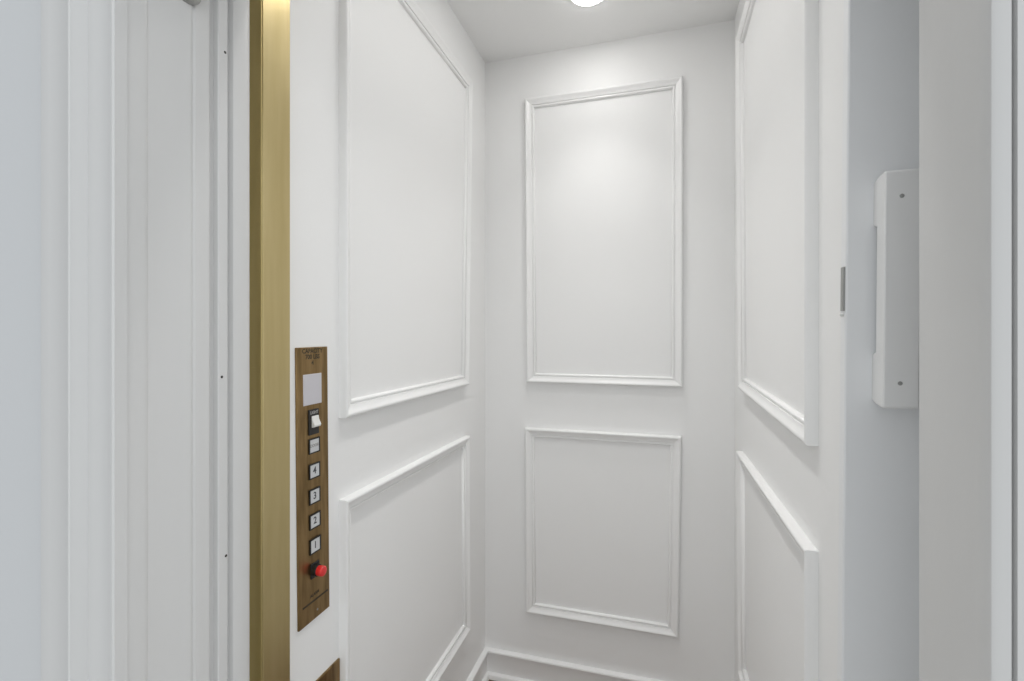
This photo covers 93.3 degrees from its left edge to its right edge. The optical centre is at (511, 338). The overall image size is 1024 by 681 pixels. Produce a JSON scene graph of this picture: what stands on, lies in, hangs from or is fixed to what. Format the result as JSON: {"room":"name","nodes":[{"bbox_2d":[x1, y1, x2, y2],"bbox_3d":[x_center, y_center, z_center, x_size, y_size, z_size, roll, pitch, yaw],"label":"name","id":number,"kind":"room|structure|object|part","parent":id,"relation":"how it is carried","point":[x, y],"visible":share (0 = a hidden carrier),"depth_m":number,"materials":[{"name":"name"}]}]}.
{"room":"elevator interior","nodes":[
{"label":"elevator interior","id":0,"kind":"room"},
{"bbox_2d":[0,0,40,680],"bbox_3d":[0.083,0.101,0.630,4.200,2.598,0.345,0,0,17],"label":"wall","id":1,"kind":"structure","parent":0,"point":[20,20],"depth_m":0.68,"materials":[{"name":"white paint"}]},
{"bbox_2d":[41,0,1023,680],"bbox_3d":[-0.051,0.345,0.585,1.151,2.110,0.232,0,0,17],"label":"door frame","id":2,"kind":"structure","parent":1,"relation":"in","point":[145,104],"depth_m":0.63,"materials":[{"name":"white paint"}]},
{"bbox_3d":[-0.565,0.407,0.630,0.139,1.985,0.025,0,0,17],"label":"casing","id":3,"kind":"part","parent":2,"relation":"part of","materials":[{"name":"white paint"}]},
{"bbox_2d":[183,0,200,5],"bbox_3d":[-0.463,-0.509,0.701,0.026,0.042,0.042,0,0,17],"label":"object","id":4,"kind":"structure","parent":2,"relation":"attached to","point":[191,2],"depth_m":0.71,"materials":[{"name":"silver metal"}]},
{"bbox_3d":[0.412,0.407,0.341,0.125,1.985,0.020,0,0,17],"label":"casing","id":5,"kind":"part","parent":2,"relation":"part of","materials":[{"name":"white paint"}]},
{"bbox_2d":[837,0,918,680],"bbox_3d":[0.477,0.135,0.617,0.132,2.506,0.121,0,0,17],"label":"door frame","id":6,"kind":"structure","parent":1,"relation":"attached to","point":[878,547],"depth_m":0.59,"materials":[{"name":"white metal"}]},
{"bbox_3d":[0.418,-0.062,0.612,0.003,0.056,0.008,0,0,17],"label":"latch plate","id":7,"kind":"part","parent":6,"relation":"part of","materials":[{"name":"silver metal"}]},
{"bbox_3d":[0.458,-0.057,0.578,0.038,0.279,0.032,0,0,17],"label":"pull handle","id":8,"kind":"part","parent":6,"relation":"part of","materials":[{"name":"white plastic"}]},
{"bbox_2d":[290,0,484,680],"bbox_3d":[-0.303,0.126,1.477,0.060,2.548,1.143,0,0,17],"label":"wall","id":9,"kind":"structure","parent":0,"point":[408,106],"depth_m":1.31,"materials":[{"name":"white paint"}]},
{"bbox_2d":[250,0,289,680],"bbox_3d":[-0.441,0.131,0.881,0.030,2.538,0.068,0,0,17],"label":"door frame","id":10,"kind":"structure","parent":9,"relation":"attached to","point":[269,19],"depth_m":0.86,"materials":[{"name":"gold metal"}]},
{"bbox_2d":[295,346,328,631],"bbox_3d":[-0.400,0.300,0.997,0.030,0.564,0.094,0,1,17],"label":"control panel","id":11,"kind":"object","parent":9,"relation":"attached to","point":[311,378],"visible":1,"depth_m":0.99,"materials":[{"name":"brown wood"}]},
{"bbox_2d":[308,408,320,435],"bbox_3d":[-0.406,0.172,0.997,0.011,0.052,0.031,0,0,17],"label":"rocker switch","id":12,"kind":"object","parent":11,"relation":"attached to","point":[314,414],"depth_m":0.99,"materials":[{"name":"white plastic"}]},
{"bbox_2d":[316,658,339,680],"bbox_3d":[-0.407,0.868,1.017,0.006,0.304,0.138,0,0,17],"label":"wall plate","id":13,"kind":"object","parent":9,"relation":"attached to","point":[332,673],"visible":1,"depth_m":1.06,"materials":[{"name":"brown wood"}]},
{"bbox_2d":[339,435,470,680],"bbox_3d":[-0.270,0.732,1.447,0.020,0.737,0.762,0,0,17],"label":"trim","id":14,"kind":"structure","parent":9,"relation":"attached to","point":[361,496],"depth_m":1.32,"materials":[{"name":"white wood"}]},
{"bbox_3d":[-0.374,0.732,1.100,0.020,0.737,0.037,0,0,17],"label":"rail","id":15,"kind":"part","parent":14,"relation":"part of","materials":[{"name":"white wood"}]},
{"bbox_3d":[-0.272,0.382,1.442,0.020,0.038,0.752,0,0,17],"label":"rail","id":16,"kind":"part","parent":14,"relation":"part of","materials":[{"name":"white wood"}]},
{"bbox_3d":[-0.270,1.077,1.447,0.020,0.045,0.762,0,0,17],"label":"rail","id":17,"kind":"part","parent":14,"relation":"part of","materials":[{"name":"white wood"}]},
{"bbox_3d":[-0.168,0.728,1.789,0.020,0.728,0.047,0,0,17],"label":"rail","id":18,"kind":"part","parent":14,"relation":"part of","materials":[{"name":"white wood"}]},
{"bbox_2d":[339,0,472,417],"bbox_3d":[-0.267,-0.395,1.457,0.020,1.147,0.784,0,0,17],"label":"trim","id":19,"kind":"structure","parent":9,"relation":"attached to","point":[348,407],"depth_m":1.15,"materials":[{"name":"white wood"}]},
{"bbox_3d":[-0.374,-0.395,1.100,0.020,1.147,0.037,0,0,17],"label":"rail","id":20,"kind":"part","parent":19,"relation":"part of","materials":[{"name":"white wood"}]},
{"bbox_3d":[-0.272,0.157,1.440,0.020,0.043,0.746,0,0,17],"label":"rail","id":21,"kind":"part","parent":19,"relation":"part of","materials":[{"name":"white wood"}]},
{"bbox_3d":[-0.267,-0.949,1.457,0.020,0.037,0.784,0,0,17],"label":"rail","id":22,"kind":"part","parent":19,"relation":"part of","materials":[{"name":"white wood"}]},
{"bbox_3d":[-0.166,-0.398,1.797,0.020,1.141,0.074,0,0,17],"label":"rail","id":23,"kind":"part","parent":19,"relation":"part of","materials":[{"name":"white"}]},
{"bbox_2d":[466,647,488,680],"bbox_3d":[-0.234,1.343,1.557,0.026,0.114,0.950,0,0,17],"label":"baseboard","id":24,"kind":"structure","parent":9,"relation":"attached to","point":[479,672],"depth_m":1.94,"materials":[{"name":"white wood"}]},
{"bbox_2d":[447,0,738,62],"bbox_3d":[0.204,-1.173,1.316,1.160,0.050,1.320,0,0,17],"label":"ceiling","id":25,"kind":"structure","parent":0,"point":[498,29],"depth_m":1.75,"materials":[{"name":"white paint"}]},
{"bbox_2d":[570,0,603,6],"bbox_3d":[0.254,-1.141,1.606,0.136,0.013,0.136,0,0,17],"label":"recessed light","id":26,"kind":"object","parent":25,"relation":"in","point":[581,3],"visible":1,"depth_m":1.64,"materials":[{"name":"white"}]},
{"bbox_2d":[485,20,734,680],"bbox_3d":[0.379,0.126,1.901,1.160,2.548,0.060,0,0,17],"label":"wall","id":27,"kind":"structure","parent":0,"point":[603,167],"depth_m":1.86,"materials":[{"name":"white paint"}]},
{"bbox_2d":[485,646,661,680],"bbox_3d":[0.342,1.343,1.867,0.954,0.114,0.026,0,0,17],"label":"baseboard","id":28,"kind":"structure","parent":27,"relation":"attached to","point":[502,665],"depth_m":1.94,"materials":[{"name":"white wood"}]},
{"bbox_2d":[525,427,680,637],"bbox_3d":[0.339,0.734,1.871,0.596,0.744,0.020,0,0,17],"label":"trim","id":29,"kind":"structure","parent":27,"relation":"attached to","point":[670,629],"depth_m":1.86,"materials":[{"name":"white wood"}]},
{"bbox_3d":[0.073,0.734,1.950,0.041,0.744,0.020,0,0,17],"label":"rail","id":30,"kind":"part","parent":29,"relation":"part of","materials":[{"name":"white wood"}]},
{"bbox_3d":[0.336,1.087,1.872,0.581,0.037,0.020,0,0,17],"label":"rail","id":31,"kind":"part","parent":29,"relation":"part of","materials":[{"name":"white wood"}]},
{"bbox_3d":[0.339,0.382,1.871,0.596,0.038,0.020,0,0,17],"label":"rail","id":32,"kind":"part","parent":29,"relation":"part of","materials":[{"name":"white wood"}]},
{"bbox_3d":[0.602,0.735,1.792,0.048,0.742,0.020,0,0,17],"label":"rail","id":33,"kind":"part","parent":29,"relation":"part of","materials":[{"name":"white wood"}]},
{"bbox_2d":[525,76,682,386],"bbox_3d":[0.342,-0.392,1.870,0.602,1.147,0.020,0,0,17],"label":"trim","id":34,"kind":"structure","parent":27,"relation":"attached to","point":[675,84],"depth_m":1.85,"materials":[{"name":"white wood"}]},
{"bbox_3d":[0.074,-0.394,1.950,0.045,1.144,0.020,0,0,17],"label":"rail","id":35,"kind":"part","parent":34,"relation":"part of","materials":[{"name":"white"}]},
{"bbox_3d":[0.342,-0.946,1.870,0.602,0.038,0.020,0,0,17],"label":"rail","id":36,"kind":"part","parent":34,"relation":"part of","materials":[{"name":"white wood"}]},
{"bbox_3d":[0.344,0.161,1.869,0.592,0.040,0.020,0,0,17],"label":"rail","id":37,"kind":"part","parent":34,"relation":"part of","materials":[{"name":"white wood"}]},
{"bbox_3d":[0.611,-0.392,1.790,0.039,1.146,0.020,0,0,17],"label":"rail","id":38,"kind":"part","parent":34,"relation":"part of","materials":[{"name":"white"}]},
{"bbox_2d":[735,0,843,680],"bbox_3d":[0.677,0.126,1.207,0.082,2.548,1.100,0,0,17],"label":"wall","id":39,"kind":"structure","parent":0,"point":[805,479],"depth_m":1.02,"materials":[{"name":"white paint"}]},
{"bbox_2d":[735,0,817,445],"bbox_3d":[0.627,-0.401,1.206,0.020,1.168,0.801,0,0,17],"label":"trim","id":40,"kind":"structure","parent":39,"relation":"attached to","point":[804,427],"depth_m":0.83,"materials":[{"name":"white wood"}]},
{"bbox_3d":[0.733,-0.412,1.549,0.021,1.146,0.082,0,0,17],"label":"rail","id":41,"kind":"part","parent":40,"relation":"part of","materials":[{"name":"white wood"}]},
{"bbox_3d":[0.627,-0.966,1.206,0.021,0.037,0.801,0,0,17],"label":"rail","id":42,"kind":"part","parent":40,"relation":"part of","materials":[{"name":"white wood"}]},
{"bbox_3d":[0.621,0.154,1.184,0.021,0.060,0.756,0,0,17],"label":"rail","id":43,"kind":"part","parent":40,"relation":"part of","materials":[{"name":"white wood"}]},
{"bbox_3d":[0.515,-0.401,0.841,0.021,1.168,0.037,0,0,17],"label":"rail","id":44,"kind":"part","parent":40,"relation":"part of","materials":[{"name":"white wood"}]},
{"bbox_2d":[736,451,817,680],"bbox_3d":[0.626,0.724,1.201,0.020,0.723,0.791,0,0,17],"label":"trim","id":45,"kind":"structure","parent":39,"relation":"attached to","point":[802,542],"depth_m":1.06,"materials":[{"name":"white wood"}]},
{"bbox_3d":[0.731,0.719,1.544,0.021,0.702,0.072,0,0,17],"label":"rail","id":46,"kind":"part","parent":45,"relation":"part of","materials":[{"name":"white wood"}]},
{"bbox_3d":[0.621,1.059,1.184,0.021,0.052,0.756,0,0,17],"label":"rail","id":47,"kind":"part","parent":45,"relation":"part of","materials":[{"name":"white wood"}]},
{"bbox_3d":[0.626,0.384,1.201,0.021,0.043,0.791,0,0,17],"label":"rail","id":48,"kind":"part","parent":45,"relation":"part of","materials":[{"name":"white wood"}]},
{"bbox_3d":[0.515,0.724,0.841,0.021,0.723,0.037,0,0,17],"label":"rail","id":49,"kind":"part","parent":45,"relation":"part of","materials":[{"name":"white wood"}]}
]}

